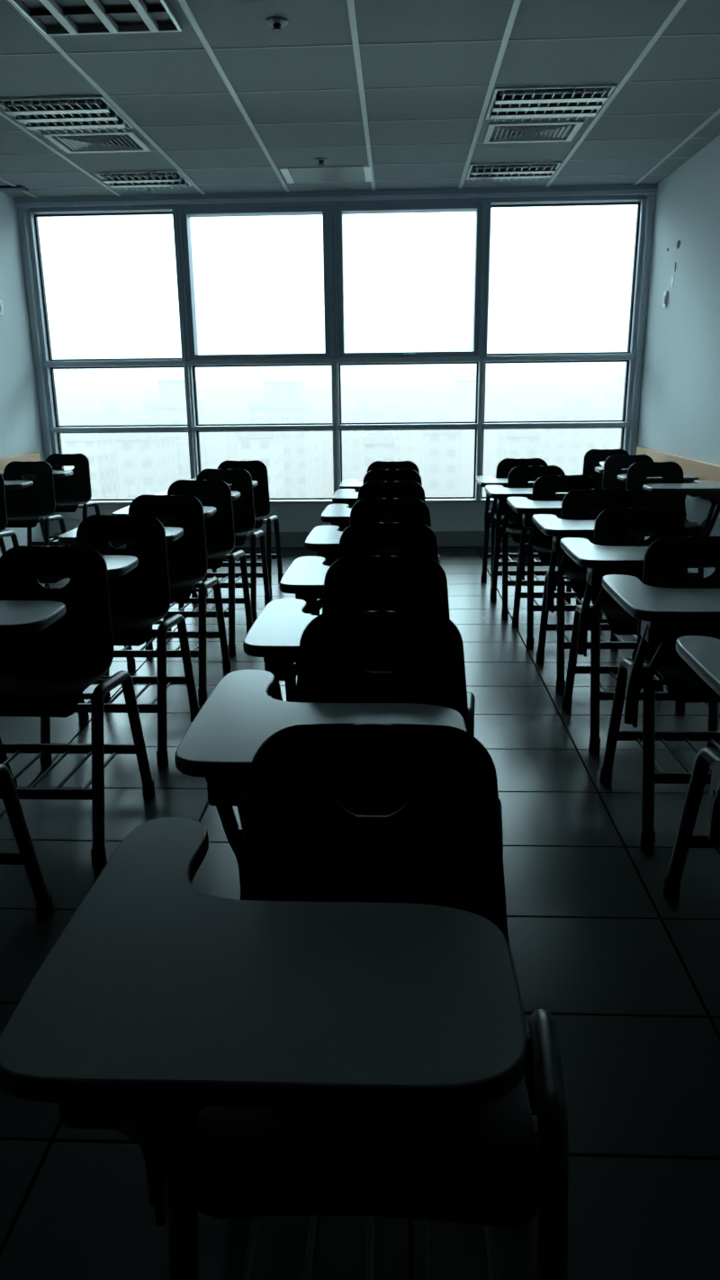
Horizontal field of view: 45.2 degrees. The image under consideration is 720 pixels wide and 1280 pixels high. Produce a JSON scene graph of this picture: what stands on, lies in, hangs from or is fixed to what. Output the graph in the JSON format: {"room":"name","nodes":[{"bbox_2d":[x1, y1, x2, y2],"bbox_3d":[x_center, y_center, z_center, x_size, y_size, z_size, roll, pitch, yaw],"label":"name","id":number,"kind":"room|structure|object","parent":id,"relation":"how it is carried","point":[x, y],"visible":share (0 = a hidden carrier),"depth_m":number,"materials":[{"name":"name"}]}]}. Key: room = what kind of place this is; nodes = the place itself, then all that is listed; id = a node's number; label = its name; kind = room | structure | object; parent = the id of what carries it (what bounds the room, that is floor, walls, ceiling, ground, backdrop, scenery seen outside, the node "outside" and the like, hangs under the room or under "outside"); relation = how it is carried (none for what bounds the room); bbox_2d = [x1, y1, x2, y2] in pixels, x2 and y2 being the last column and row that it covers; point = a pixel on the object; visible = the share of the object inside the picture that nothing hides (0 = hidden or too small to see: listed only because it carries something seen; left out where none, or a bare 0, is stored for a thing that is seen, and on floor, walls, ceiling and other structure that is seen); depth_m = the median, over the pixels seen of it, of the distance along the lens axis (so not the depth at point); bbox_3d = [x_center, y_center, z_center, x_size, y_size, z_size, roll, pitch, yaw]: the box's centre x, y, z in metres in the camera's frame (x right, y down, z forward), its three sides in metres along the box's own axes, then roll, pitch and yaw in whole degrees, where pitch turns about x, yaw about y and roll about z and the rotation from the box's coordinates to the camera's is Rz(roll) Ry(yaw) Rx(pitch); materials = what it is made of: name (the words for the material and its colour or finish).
{"room":"classroom","nodes":[
{"label":"classroom","id":0,"kind":"room"},
{"bbox_2d":[0,191,54,557],"bbox_3d":[-2.804,-0.728,2.326,0.150,2.611,9.730,0,16,3],"label":"wall","id":1,"kind":"structure","parent":0,"point":[20,419],"depth_m":6.38,"materials":[{"name":"paint"}]},
{"bbox_2d":[0,451,40,473],"bbox_3d":[-2.706,-0.198,2.616,0.022,0.140,8.700,0,16,3],"label":"chair rail","id":2,"kind":"object","parent":1,"relation":"attached to","point":[32,456],"visible":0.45,"depth_m":6.42,"materials":[{"name":"brown wood"}]},
{"bbox_2d":[17,207,59,461],"bbox_3d":[-2.489,-2.184,6.788,0.082,2.177,0.170,0,16,3],"label":"window frame","id":3,"kind":"structure","parent":1,"relation":"attached to","point":[27,229],"depth_m":6.67,"materials":[{"name":"grey metal"}]},
{"bbox_2d":[34,211,181,360],"bbox_3d":[-1.912,-2.707,6.654,1.081,1.052,0.042,0,16,3],"label":"window","id":4,"kind":"structure","parent":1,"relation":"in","point":[168,212],"depth_m":6.61,"materials":[{"name":"black"}]},
{"bbox_2d":[43,359,183,367],"bbox_3d":[-1.903,-2.168,6.770,1.110,0.048,0.164,0,16,3],"label":"trim","id":5,"kind":"structure","parent":1,"relation":"attached to","point":[136,362],"depth_m":6.70,"materials":[{"name":"grey metal"}]},
{"bbox_2d":[50,365,187,427],"bbox_3d":[-1.899,-1.935,6.877,1.090,0.459,0.042,0,16,3],"label":"window","id":6,"kind":"structure","parent":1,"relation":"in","point":[51,368],"depth_m":6.89,"materials":[{"name":"black"}]},
{"bbox_2d":[50,425,188,432],"bbox_3d":[-1.897,-1.686,6.909,1.110,0.036,0.164,0,16,3],"label":"trim","id":7,"kind":"structure","parent":1,"relation":"attached to","point":[171,428],"depth_m":6.83,"materials":[{"name":"grey metal"}]},
{"bbox_2d":[52,502,509,532],"bbox_3d":[-0.178,-0.959,7.087,4.675,0.355,0.200,0,16,3],"label":"wall","id":8,"kind":"structure","parent":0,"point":[444,516],"depth_m":6.97,"materials":[{"name":"paint"}]},
{"bbox_2d":[54,531,528,547],"bbox_3d":[-0.182,-0.819,7.017,4.675,0.125,0.012,0,16,3],"label":"baseboard","id":9,"kind":"structure","parent":8,"relation":"attached to","point":[445,538],"depth_m":6.98,"materials":[{"name":"tile"}]},
{"bbox_2d":[0,546,719,1279],"bbox_3d":[-0.378,0.625,2.610,4.975,0.200,9.730,0,16,3],"label":"floor","id":10,"kind":"structure","parent":0,"point":[627,974],"depth_m":1.90,"materials":[{"name":"tile"}]},
{"bbox_2d":[0,473,18,547],"bbox_3d":[-2.288,-0.548,4.950,0.549,0.798,0.534,0,16,3],"label":"chair","id":11,"kind":"object","parent":10,"relation":"on","point":[3,503],"visible":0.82,"depth_m":5.06,"materials":[{"name":"black paint"}]},
{"bbox_2d":[0,763,54,918],"bbox_3d":[-1.038,0.354,1.774,0.549,0.798,0.534,0,16,3],"label":"chair","id":12,"kind":"object","parent":10,"relation":"on","point":[26,856],"visible":1,"depth_m":1.99,"materials":[{"name":"black paint"}]},
{"bbox_2d":[0,460,69,588],"bbox_3d":[-2.225,-0.729,5.572,0.549,0.798,0.534,0,16,3],"label":"chair","id":13,"kind":"object","parent":10,"relation":"on","point":[28,501],"visible":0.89,"depth_m":5.70,"materials":[{"name":"black paint"}]},
{"bbox_2d":[0,453,100,546],"bbox_3d":[-2.200,-0.926,6.254,0.549,0.798,0.534,0,16,3],"label":"chair","id":14,"kind":"object","parent":10,"relation":"on","point":[72,488],"visible":0.54,"depth_m":6.38,"materials":[{"name":"black paint"}]},
{"bbox_2d":[0,545,155,869],"bbox_3d":[-0.934,0.177,2.385,0.549,0.798,0.534,0,16,3],"label":"chair","id":15,"kind":"object","parent":10,"relation":"on","point":[56,644],"visible":0.99,"depth_m":2.50,"materials":[{"name":"black paint"}]},
{"bbox_2d":[37,513,199,767],"bbox_3d":[-0.906,-0.004,3.009,0.549,0.798,0.534,0,16,3],"label":"chair","id":16,"kind":"object","parent":10,"relation":"on","point":[138,574],"visible":0.62,"depth_m":3.12,"materials":[{"name":"black paint"}]},
{"bbox_2d":[57,494,231,703],"bbox_3d":[-0.879,-0.179,3.613,0.549,0.798,0.534,0,16,3],"label":"chair","id":17,"kind":"object","parent":10,"relation":"on","point":[186,551],"visible":0.48,"depth_m":3.73,"materials":[{"name":"black paint"}]},
{"bbox_2d":[111,479,252,656],"bbox_3d":[-0.851,-0.359,4.237,0.549,0.798,0.534,0,16,3],"label":"chair","id":18,"kind":"object","parent":10,"relation":"on","point":[218,512],"visible":0.41,"depth_m":4.35,"materials":[{"name":"black paint"}]},
{"bbox_2d":[153,468,270,621],"bbox_3d":[-0.824,-0.538,4.856,0.549,0.798,0.534,0,16,3],"label":"chair","id":19,"kind":"object","parent":10,"relation":"on","point":[242,496],"visible":0.37,"depth_m":4.97,"materials":[{"name":"black paint"}]},
{"bbox_2d":[190,459,283,596],"bbox_3d":[-0.798,-0.705,5.432,0.549,0.798,0.534,0,16,3],"label":"chair","id":20,"kind":"object","parent":10,"relation":"on","point":[257,470],"visible":0.32,"depth_m":5.55,"materials":[{"name":"black paint"}]},
{"bbox_2d":[0,723,568,1279],"bbox_3d":[-0.025,0.562,1.015,0.549,0.798,0.534,0,16,3],"label":"chair","id":21,"kind":"object","parent":10,"relation":"on","point":[347,1034],"visible":1,"depth_m":0.88,"materials":[{"name":"black plastic"}]},
{"bbox_2d":[174,610,503,886],"bbox_3d":[0.001,0.392,1.601,0.549,0.798,0.534,0,16,3],"label":"chair","id":22,"kind":"object","parent":10,"relation":"on","point":[220,746],"visible":0.37,"depth_m":1.68,"materials":[{"name":"black paint"}]},
{"bbox_2d":[243,555,475,736],"bbox_3d":[0.027,0.225,2.179,0.549,0.798,0.534,0,16,3],"label":"chair","id":23,"kind":"object","parent":10,"relation":"on","point":[275,635],"visible":0.33,"depth_m":2.30,"materials":[{"name":"black paint"}]},
{"bbox_2d":[279,522,439,615],"bbox_3d":[0.053,0.057,2.760,0.549,0.798,0.534,0,16,3],"label":"chair","id":24,"kind":"object","parent":10,"relation":"on","point":[304,578],"visible":0.22,"depth_m":2.88,"materials":[{"name":"black paint"}]},
{"bbox_2d":[304,497,448,590],"bbox_3d":[0.082,-0.132,3.412,0.549,0.798,0.534,0,16,3],"label":"chair","id":25,"kind":"object","parent":10,"relation":"on","point":[322,539],"visible":0.26,"depth_m":3.53,"materials":[{"name":"black paint"}]},
{"bbox_2d":[332,468,422,527],"bbox_3d":[0.140,-0.506,4.708,0.549,0.798,0.534,0,16,3],"label":"chair","id":26,"kind":"object","parent":10,"relation":"on","point":[343,496],"visible":0.19,"depth_m":4.83,"materials":[{"name":"black paint"}]},
{"bbox_2d":[320,480,440,564],"bbox_3d":[0.111,-0.323,4.074,0.549,0.798,0.534,0,16,3],"label":"chair","id":27,"kind":"object","parent":10,"relation":"on","point":[338,515],"visible":0.23,"depth_m":4.20,"materials":[{"name":"black paint"}]},
{"bbox_2d":[339,460,431,522],"bbox_3d":[0.164,-0.663,5.250,0.549,0.798,0.534,0,16,3],"label":"chair","id":28,"kind":"object","parent":10,"relation":"on","point":[356,484],"visible":0.13,"depth_m":5.37,"materials":[{"name":"black paint"}]},
{"bbox_2d":[475,458,558,592],"bbox_3d":[0.988,-0.702,5.353,0.549,0.798,0.534,0,16,3],"label":"chair","id":29,"kind":"object","parent":10,"relation":"on","point":[505,465],"visible":0.31,"depth_m":5.30,"materials":[{"name":"black paint"}]},
{"bbox_2d":[485,465,582,619],"bbox_3d":[0.970,-0.548,4.820,0.549,0.798,0.534,0,16,3],"label":"chair","id":30,"kind":"object","parent":10,"relation":"on","point":[518,477],"visible":0.48,"depth_m":4.78,"materials":[{"name":"black paint"}]},
{"bbox_2d":[506,474,618,649],"bbox_3d":[1.001,-0.390,4.271,0.549,0.798,0.534,0,16,3],"label":"chair","id":31,"kind":"object","parent":10,"relation":"on","point":[545,500],"visible":0.48,"depth_m":4.22,"materials":[{"name":"black paint"}]},
{"bbox_2d":[531,487,663,694],"bbox_3d":[1.006,-0.212,3.655,0.549,0.798,0.534,0,16,3],"label":"chair","id":32,"kind":"object","parent":10,"relation":"on","point":[575,520],"visible":0.44,"depth_m":3.60,"materials":[{"name":"black paint"}]},
{"bbox_2d":[582,448,644,540],"bbox_3d":[1.802,-0.923,6.087,0.549,0.798,0.534,0,16,3],"label":"chair","id":33,"kind":"object","parent":10,"relation":"on","point":[592,467],"visible":0.21,"depth_m":6.22,"materials":[{"name":"black paint"}]},
{"bbox_2d":[559,506,719,753],"bbox_3d":[0.987,-0.040,3.060,0.549,0.798,0.534,0,16,3],"label":"chair","id":34,"kind":"object","parent":10,"relation":"on","point":[611,552],"visible":0.53,"depth_m":3.00,"materials":[{"name":"black paint"}]},
{"bbox_2d":[602,454,699,499],"bbox_3d":[1.790,-0.762,5.529,0.549,0.798,0.534,0,16,3],"label":"chair","id":35,"kind":"object","parent":10,"relation":"on","point":[614,477],"visible":0.18,"depth_m":5.66,"materials":[{"name":"black paint"}]},
{"bbox_2d":[599,535,719,851],"bbox_3d":[0.961,0.143,2.426,0.549,0.798,0.534,0,16,3],"label":"chair","id":36,"kind":"object","parent":10,"relation":"on","point":[669,604],"visible":0.94,"depth_m":2.36,"materials":[{"name":"black paint"}]},
{"bbox_2d":[625,461,719,577],"bbox_3d":[1.769,-0.601,4.972,0.549,0.798,0.534,0,16,3],"label":"chair","id":37,"kind":"object","parent":10,"relation":"on","point":[671,491],"visible":0.52,"depth_m":5.09,"materials":[{"name":"black plastic"}]},
{"bbox_2d":[663,635,719,901],"bbox_3d":[0.945,0.325,1.797,0.549,0.798,0.534,0,16,3],"label":"chair","id":38,"kind":"object","parent":10,"relation":"on","point":[702,653],"visible":1,"depth_m":1.88,"materials":[{"name":"black paint"}]},
{"bbox_2d":[0,0,719,198],"bbox_3d":[-0.409,-2.075,1.830,4.975,0.200,9.730,0,16,3],"label":"ceiling","id":39,"kind":"structure","parent":0,"point":[224,23],"depth_m":4.08,"materials":[{"name":"tile"}]},
{"bbox_2d":[0,95,134,134],"bbox_3d":[-1.511,-2.698,4.452,0.550,0.034,0.515,0,16,3],"label":"recessed light","id":40,"kind":"object","parent":39,"relation":"in","point":[73,112],"visible":1,"depth_m":4.35,"materials":[{"name":"white metal"}]},
{"bbox_2d":[9,0,181,36],"bbox_3d":[-0.986,-2.312,3.095,0.550,0.034,0.640,0,16,3],"label":"recessed light","id":41,"kind":"object","parent":39,"relation":"in","point":[51,17],"visible":1,"depth_m":3.27,"materials":[{"name":"grey metal"}]},
{"bbox_2d":[42,130,151,153],"bbox_3d":[-1.501,-2.852,4.960,0.505,0.019,0.395,0,16,3],"label":"ceiling vent","id":42,"kind":"object","parent":39,"relation":"in","point":[121,140],"visible":0.97,"depth_m":4.93,"materials":[{"name":"white metal"}]},
{"bbox_2d":[94,170,192,189],"bbox_3d":[-1.450,-3.096,5.830,0.550,0.034,0.415,0,16,3],"label":"recessed light","id":43,"kind":"object","parent":39,"relation":"in","point":[150,178],"visible":1,"depth_m":5.75,"materials":[{"name":"white metal"}]},
{"bbox_2d":[279,165,372,183],"bbox_3d":[-0.216,-3.106,5.769,0.588,0.009,0.410,0,16,3],"label":"recessed light","id":44,"kind":"object","parent":39,"relation":"in","point":[344,173],"visible":1,"depth_m":5.75,"materials":[{"name":"grey plastic"}]},
{"bbox_2d":[15,189,657,208],"bbox_3d":[-0.207,-3.253,6.367,4.675,0.059,0.190,0,16,3],"label":"wall","id":45,"kind":"structure","parent":39,"relation":"attached to","point":[622,192],"depth_m":6.28,"materials":[{"name":"grey paint"}]},
{"bbox_2d":[0,110,121,196],"bbox_3d":[-1.956,-1.970,1.893,0.025,0.008,9.360,0,16,3],"label":"trim","id":46,"kind":"structure","parent":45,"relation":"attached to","point":[2,113],"depth_m":5.12,"materials":[{"name":"white metal"}]},
{"bbox_2d":[7,0,205,194],"bbox_3d":[-1.336,-1.969,1.866,0.025,0.008,9.360,0,16,3],"label":"trim","id":47,"kind":"structure","parent":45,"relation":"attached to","point":[49,39],"depth_m":4.17,"materials":[{"name":"white metal"}]},
{"bbox_2d":[172,207,190,360],"bbox_3d":[-1.343,-2.688,6.592,0.062,1.075,0.170,0,16,3],"label":"trim","id":48,"kind":"structure","parent":45,"relation":"attached to","point":[176,212],"depth_m":6.51,"materials":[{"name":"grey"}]},
{"bbox_2d":[178,0,289,192],"bbox_3d":[-0.717,-1.968,1.838,0.025,0.008,9.360,0,16,3],"label":"trim","id":49,"kind":"structure","parent":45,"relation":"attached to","point":[186,9],"depth_m":4.01,"materials":[{"name":"white metal"}]},
{"bbox_2d":[326,204,339,359],"bbox_3d":[-0.197,-2.687,6.541,0.072,1.075,0.170,0,16,3],"label":"trim","id":50,"kind":"structure","parent":45,"relation":"attached to","point":[331,210],"depth_m":6.46,"materials":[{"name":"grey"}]},
{"bbox_2d":[13,183,658,203],"bbox_3d":[-0.212,-3.235,6.266,4.675,0.033,0.015,0,16,3],"label":"crown molding","id":51,"kind":"structure","parent":45,"relation":"attached to","point":[616,187],"depth_m":6.25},
{"bbox_2d":[29,194,644,215],"bbox_3d":[-0.201,-3.213,6.394,4.505,0.032,0.160,0,16,3],"label":"window frame","id":52,"kind":"structure","parent":45,"relation":"attached to","point":[631,198],"depth_m":6.32,"materials":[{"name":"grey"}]},
{"bbox_2d":[477,201,491,357],"bbox_3d":[0.929,-2.685,6.491,0.062,1.075,0.170,0,16,3],"label":"trim","id":53,"kind":"structure","parent":45,"relation":"attached to","point":[486,205],"depth_m":6.41,"materials":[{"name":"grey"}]},
{"bbox_2d":[632,108,719,185],"bbox_3d":[1.761,-1.965,1.729,0.025,0.008,9.360,0,16,3],"label":"trim","id":54,"kind":"structure","parent":45,"relation":"attached to","point":[717,112],"depth_m":5.16,"materials":[{"name":"white metal"}]},
{"bbox_2d":[0,157,690,173],"bbox_3d":[-0.243,-3.048,5.556,4.675,0.005,0.007,0,16,3],"label":"trim","id":55,"kind":"structure","parent":39,"relation":"attached to","point":[655,157],"depth_m":5.54,"materials":[{"name":"white metal"}]},
{"bbox_2d":[0,136,717,154],"bbox_3d":[-0.263,-2.923,5.124,4.675,0.005,0.007,0,16,3],"label":"trim","id":56,"kind":"structure","parent":39,"relation":"attached to","point":[709,137],"depth_m":5.11,"materials":[{"name":"white metal"}]},
{"bbox_2d":[346,0,375,190],"bbox_3d":[-0.098,-1.967,1.811,0.025,0.008,9.360,0,16,3],"label":"trim","id":57,"kind":"structure","parent":39,"relation":"attached to","point":[350,3],"depth_m":3.98,"materials":[{"name":"white metal"}]},
{"bbox_2d":[108,79,719,96],"bbox_3d":[-0.306,-2.645,4.160,4.675,0.005,0.007,0,16,3],"label":"trim","id":58,"kind":"structure","parent":39,"relation":"attached to","point":[691,79],"depth_m":4.13,"materials":[{"name":"white metal"}]},
{"bbox_2d":[458,0,521,189],"bbox_3d":[0.522,-1.967,1.784,0.025,0.008,9.360,0,16,3],"label":"trim","id":59,"kind":"structure","parent":39,"relation":"attached to","point":[516,4],"depth_m":4.03,"materials":[{"name":"white metal"}]},
{"bbox_2d":[466,161,561,181],"bbox_3d":[1.005,-3.091,5.714,0.575,0.034,0.400,0,16,3],"label":"recessed light","id":60,"kind":"object","parent":39,"relation":"in","point":[541,169],"visible":1,"depth_m":5.63,"materials":[{"name":"white metal"}]},
{"bbox_2d":[482,119,584,144],"bbox_3d":[0.964,-2.853,4.863,0.510,0.019,0.380,0,16,3],"label":"ceiling vent","id":61,"kind":"object","parent":39,"relation":"in","point":[545,130],"visible":1,"depth_m":4.84,"materials":[{"name":"white metal"}]},
{"bbox_2d":[485,83,616,122],"bbox_3d":[0.945,-2.700,4.361,0.575,0.034,0.480,0,16,3],"label":"recessed light","id":62,"kind":"object","parent":39,"relation":"in","point":[568,101],"visible":1,"depth_m":4.26,"materials":[{"name":"white metal"}]},
{"bbox_2d":[545,0,686,187],"bbox_3d":[1.141,-1.966,1.756,0.025,0.008,9.360,0,16,3],"label":"trim","id":63,"kind":"structure","parent":39,"relation":"attached to","point":[680,3],"depth_m":4.04,"materials":[{"name":"white metal"}]},
{"bbox_2d":[637,135,719,577],"bbox_3d":[2.016,-0.722,2.113,0.150,2.611,9.730,0,16,3],"label":"wall","id":64,"kind":"structure","parent":0,"point":[680,411],"depth_m":5.54,"materials":[{"name":"paint"}]},
{"bbox_2d":[183,360,198,478],"bbox_3d":[-1.330,-1.655,6.890,0.046,1.077,0.170,0,16,3],"label":"trim","id":65,"kind":"structure","parent":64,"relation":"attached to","point":[187,369],"depth_m":6.80,"materials":[{"name":"grey metal"}]},
{"bbox_2d":[197,430,333,499],"bbox_3d":[-0.752,-1.413,6.977,1.101,0.552,0.042,0,16,3],"label":"window","id":66,"kind":"structure","parent":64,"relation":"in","point":[198,434],"depth_m":6.95,"materials":[{"name":"black"}]},
{"bbox_2d":[188,358,333,431],"bbox_3d":[-0.760,-1.925,6.790,1.121,0.535,0.164,0,16,3],"label":"window","id":67,"kind":"structure","parent":66,"relation":"attached to","point":[193,366],"depth_m":6.76,"materials":[{"name":"black"}]},
{"bbox_2d":[181,206,330,360],"bbox_3d":[-0.773,-2.685,6.548,1.080,1.060,0.162,0,16,3],"label":"window","id":68,"kind":"structure","parent":67,"relation":"on","point":[186,214],"depth_m":6.48,"materials":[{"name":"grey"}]},
{"bbox_2d":[79,498,493,504],"bbox_3d":[-0.181,-1.135,7.023,4.675,0.020,0.225,0,16,3],"label":"sill","id":69,"kind":"structure","parent":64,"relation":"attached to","point":[100,502],"depth_m":6.93,"materials":[{"name":"grey metal"}]},
{"bbox_2d":[332,359,341,493],"bbox_3d":[-0.184,-1.653,6.839,0.046,1.077,0.170,0,16,3],"label":"trim","id":70,"kind":"structure","parent":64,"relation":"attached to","point":[335,366],"depth_m":6.75,"materials":[{"name":"grey metal"}]},
{"bbox_2d":[0,112,714,131],"bbox_3d":[-0.283,-2.790,4.663,4.675,0.005,0.007,0,16,3],"label":"trim","id":71,"kind":"structure","parent":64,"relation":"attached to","point":[691,112],"depth_m":4.65,"materials":[{"name":"white metal"}]},
{"bbox_2d":[0,33,719,55],"bbox_3d":[-0.329,-2.491,3.629,4.675,0.005,0.007,0,16,3],"label":"trim","id":72,"kind":"structure","parent":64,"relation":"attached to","point":[712,33],"depth_m":3.61,"materials":[{"name":"white metal"}]},
{"bbox_2d":[340,428,477,498],"bbox_3d":[0.384,-1.411,6.926,1.081,0.552,0.042,0,16,3],"label":"window","id":73,"kind":"structure","parent":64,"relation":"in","point":[341,430],"depth_m":6.88,"materials":[{"name":"black"}]},
{"bbox_2d":[336,356,479,429],"bbox_3d":[0.376,-1.923,6.739,1.101,0.535,0.164,0,16,3],"label":"window frame","id":74,"kind":"structure","parent":73,"relation":"attached to","point":[476,363],"depth_m":6.71,"materials":[{"name":"black metal"}]},
{"bbox_2d":[336,203,482,358],"bbox_3d":[0.368,-2.683,6.497,1.060,1.060,0.162,0,16,3],"label":"window","id":75,"kind":"structure","parent":74,"relation":"on","point":[445,207],"depth_m":6.42,"materials":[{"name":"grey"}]},
{"bbox_2d":[475,357,485,499],"bbox_3d":[0.942,-1.652,6.790,0.046,1.077,0.170,0,16,3],"label":"trim","id":76,"kind":"structure","parent":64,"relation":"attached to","point":[482,364],"depth_m":6.71,"materials":[{"name":"grey metal"}]},
{"bbox_2d":[482,422,629,428],"bbox_3d":[1.516,-1.682,6.758,1.123,0.036,0.164,0,16,3],"label":"trim","id":77,"kind":"structure","parent":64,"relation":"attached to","point":[539,424],"depth_m":6.68,"materials":[{"name":"grey metal"}]},
{"bbox_2d":[483,360,629,423],"bbox_3d":[1.515,-1.930,6.726,1.103,0.459,0.042,0,16,3],"label":"window","id":78,"kind":"structure","parent":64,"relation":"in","point":[626,361],"depth_m":6.69,"materials":[{"name":"black"}]},
{"bbox_2d":[484,352,634,361],"bbox_3d":[1.510,-2.163,6.619,1.123,0.048,0.164,0,16,3],"label":"trim","id":79,"kind":"structure","parent":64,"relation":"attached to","point":[612,356],"depth_m":6.55,"materials":[{"name":"grey metal"}]},
{"bbox_2d":[486,202,640,354],"bbox_3d":[1.509,-2.702,6.503,1.096,1.052,0.042,0,16,3],"label":"window","id":80,"kind":"structure","parent":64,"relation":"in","point":[600,203],"depth_m":6.41,"materials":[{"name":"black"}]},
{"bbox_2d":[622,194,656,455],"bbox_3d":[2.101,-2.179,6.585,0.080,2.177,0.170,0,16,3],"label":"window frame","id":81,"kind":"structure","parent":64,"relation":"attached to","point":[647,205],"depth_m":6.46,"materials":[{"name":"grey metal"}]},
{"bbox_2d":[636,446,719,483],"bbox_3d":[1.944,-0.201,2.439,0.022,0.140,8.760,0,16,3],"label":"chair rail","id":82,"kind":"object","parent":64,"relation":"attached to","point":[703,470],"visible":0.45,"depth_m":5.41,"materials":[{"name":"brown wood"}]},
{"label":"outside","id":83,"kind":"structure","parent":0,"visible":0},
{"bbox_3d":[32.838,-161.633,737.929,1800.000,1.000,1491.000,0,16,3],"label":"ground","id":84,"kind":"structure","parent":83,"visible":0},
{"bbox_2d":[58,409,81,470],"bbox_3d":[-71.192,-34.897,219.181,11.600,45.500,14.600,0,16,3],"label":"apartment building","id":85,"kind":"structure","parent":84,"relation":"on","point":[67,417],"depth_m":210.31,"materials":[{"name":"grey concrete"}]},
{"bbox_2d":[60,418,120,498],"bbox_3d":[-50.898,-20.512,170.340,6.600,44.500,14.600,0,16,3],"label":"apartment building","id":86,"kind":"structure","parent":84,"relation":"on","point":[100,448],"depth_m":161.06,"materials":[{"name":"grey concrete"}]},
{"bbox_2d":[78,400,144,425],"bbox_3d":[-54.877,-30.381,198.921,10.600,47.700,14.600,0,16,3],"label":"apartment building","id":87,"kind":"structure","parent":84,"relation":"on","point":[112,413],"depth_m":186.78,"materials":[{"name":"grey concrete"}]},
{"bbox_2d":[112,416,179,498],"bbox_3d":[-37.943,-18.007,160.067,7.600,45.100,14.600,0,16,3],"label":"apartment building","id":88,"kind":"structure","parent":84,"relation":"on","point":[148,463],"depth_m":149.86,"materials":[{"name":"grey concrete"}]},
{"bbox_2d":[141,379,207,479],"bbox_3d":[-37.758,-28.117,183.183,9.600,51.700,14.600,0,16,3],"label":"apartment building","id":89,"kind":"structure","parent":84,"relation":"on","point":[170,409],"depth_m":171.82,"materials":[{"name":"grey concrete"}]},
{"bbox_2d":[204,410,227,468],"bbox_3d":[-44.258,-40.991,237.056,14.600,46.700,14.600,0,16,3],"label":"apartment building","id":90,"kind":"structure","parent":84,"relation":"on","point":[216,443],"depth_m":227.85,"materials":[{"name":"grey concrete"}]},
{"bbox_2d":[225,405,250,460],"bbox_3d":[-36.161,-45.812,256.140,12.600,45.200,14.600,0,16,3],"label":"apartment building","id":91,"kind":"structure","parent":84,"relation":"on","point":[233,416],"depth_m":245.88,"materials":[{"name":"grey concrete"}]},
{"bbox_2d":[234,414,285,497],"bbox_3d":[-17.414,-18.078,159.131,6.600,45.300,14.600,0,16,3],"label":"apartment building","id":92,"kind":"structure","parent":84,"relation":"on","point":[266,447],"depth_m":148.15,"materials":[{"name":"grey concrete"}]},
{"bbox_2d":[247,380,312,497],"bbox_3d":[-16.373,-29.286,187.101,11.600,51.300,14.600,0,16,3],"label":"apartment building","id":93,"kind":"structure","parent":84,"relation":"on","point":[283,401],"depth_m":176.24,"materials":[{"name":"grey concrete"}]},
{"bbox_2d":[310,409,324,497],"bbox_3d":[-15.996,-43.635,245.451,10.600,46.500,14.600,0,16,3],"label":"apartment building","id":94,"kind":"structure","parent":84,"relation":"on","point":[316,417],"depth_m":237.79,"materials":[{"name":"grey concrete"}]},
{"bbox_2d":[321,406,344,496],"bbox_3d":[-8.537,-48.313,264.604,12.600,44.700,14.600,0,16,3],"label":"apartment building","id":95,"kind":"structure","parent":84,"relation":"on","point":[327,417],"depth_m":255.86,"materials":[{"name":"grey concrete"}]},
{"bbox_2d":[342,399,384,481],"bbox_3d":[1.178,-35.574,215.758,9.600,47.100,14.600,0,16,3],"label":"apartment building","id":96,"kind":"structure","parent":84,"relation":"on","point":[354,447],"depth_m":205.54,"materials":[{"name":"grey concrete"}]},
{"bbox_2d":[362,420,396,475],"bbox_3d":[3.722,-17.474,158.363,5.600,44.100,14.600,0,16,3],"label":"apartment building","id":97,"kind":"structure","parent":84,"relation":"on","point":[379,445],"depth_m":146.89,"materials":[{"name":"grey concrete"}]},
{"bbox_2d":[382,403,415,462],"bbox_3d":[8.594,-40.540,234.830,12.600,45.900,14.600,0,16,3],"label":"apartment building","id":98,"kind":"structure","parent":84,"relation":"on","point":[404,446],"depth_m":224.26,"materials":[{"name":"grey concrete"}]},
{"bbox_2d":[409,401,447,481],"bbox_3d":[22.084,-54.306,282.344,11.600,45.700,14.600,0,16,3],"label":"apartment building","id":99,"kind":"structure","parent":84,"relation":"on","point":[428,413],"depth_m":272.43,"materials":[{"name":"grey concrete"}]},
{"bbox_2d":[421,412,463,496],"bbox_3d":[16.363,-23.346,176.940,7.600,44.800,14.600,0,16,3],"label":"apartment building","id":100,"kind":"structure","parent":84,"relation":"on","point":[441,449],"depth_m":166.74,"materials":[{"name":"grey concrete"}]},
{"bbox_2d":[444,379,476,496],"bbox_3d":[37.266,-68.609,319.208,11.600,52.400,14.600,0,16,3],"label":"apartment building","id":101,"kind":"structure","parent":84,"relation":"on","point":[460,405],"depth_m":309.00,"materials":[{"name":"grey concrete"}]},
{"bbox_2d":[482,396,530,495],"bbox_3d":[42.362,-49.257,262.061,14.600,46.800,14.600,0,16,3],"label":"apartment building","id":102,"kind":"structure","parent":84,"relation":"on","point":[501,410],"depth_m":252.14,"materials":[{"name":"grey concrete"}]},
{"bbox_2d":[496,414,541,464],"bbox_3d":[30.737,-21.700,171.565,6.600,44.300,14.600,0,16,3],"label":"apartment building","id":103,"kind":"structure","parent":84,"relation":"on","point":[518,444],"depth_m":160.27,"materials":[{"name":"grey concrete"}]},
{"bbox_2d":[535,396,622,475],"bbox_3d":[48.005,-30.059,194.427,16.600,47.300,14.600,0,16,3],"label":"apartment building","id":104,"kind":"structure","parent":84,"relation":"on","point":[564,448],"depth_m":183.80,"materials":[{"name":"grey concrete"}]},
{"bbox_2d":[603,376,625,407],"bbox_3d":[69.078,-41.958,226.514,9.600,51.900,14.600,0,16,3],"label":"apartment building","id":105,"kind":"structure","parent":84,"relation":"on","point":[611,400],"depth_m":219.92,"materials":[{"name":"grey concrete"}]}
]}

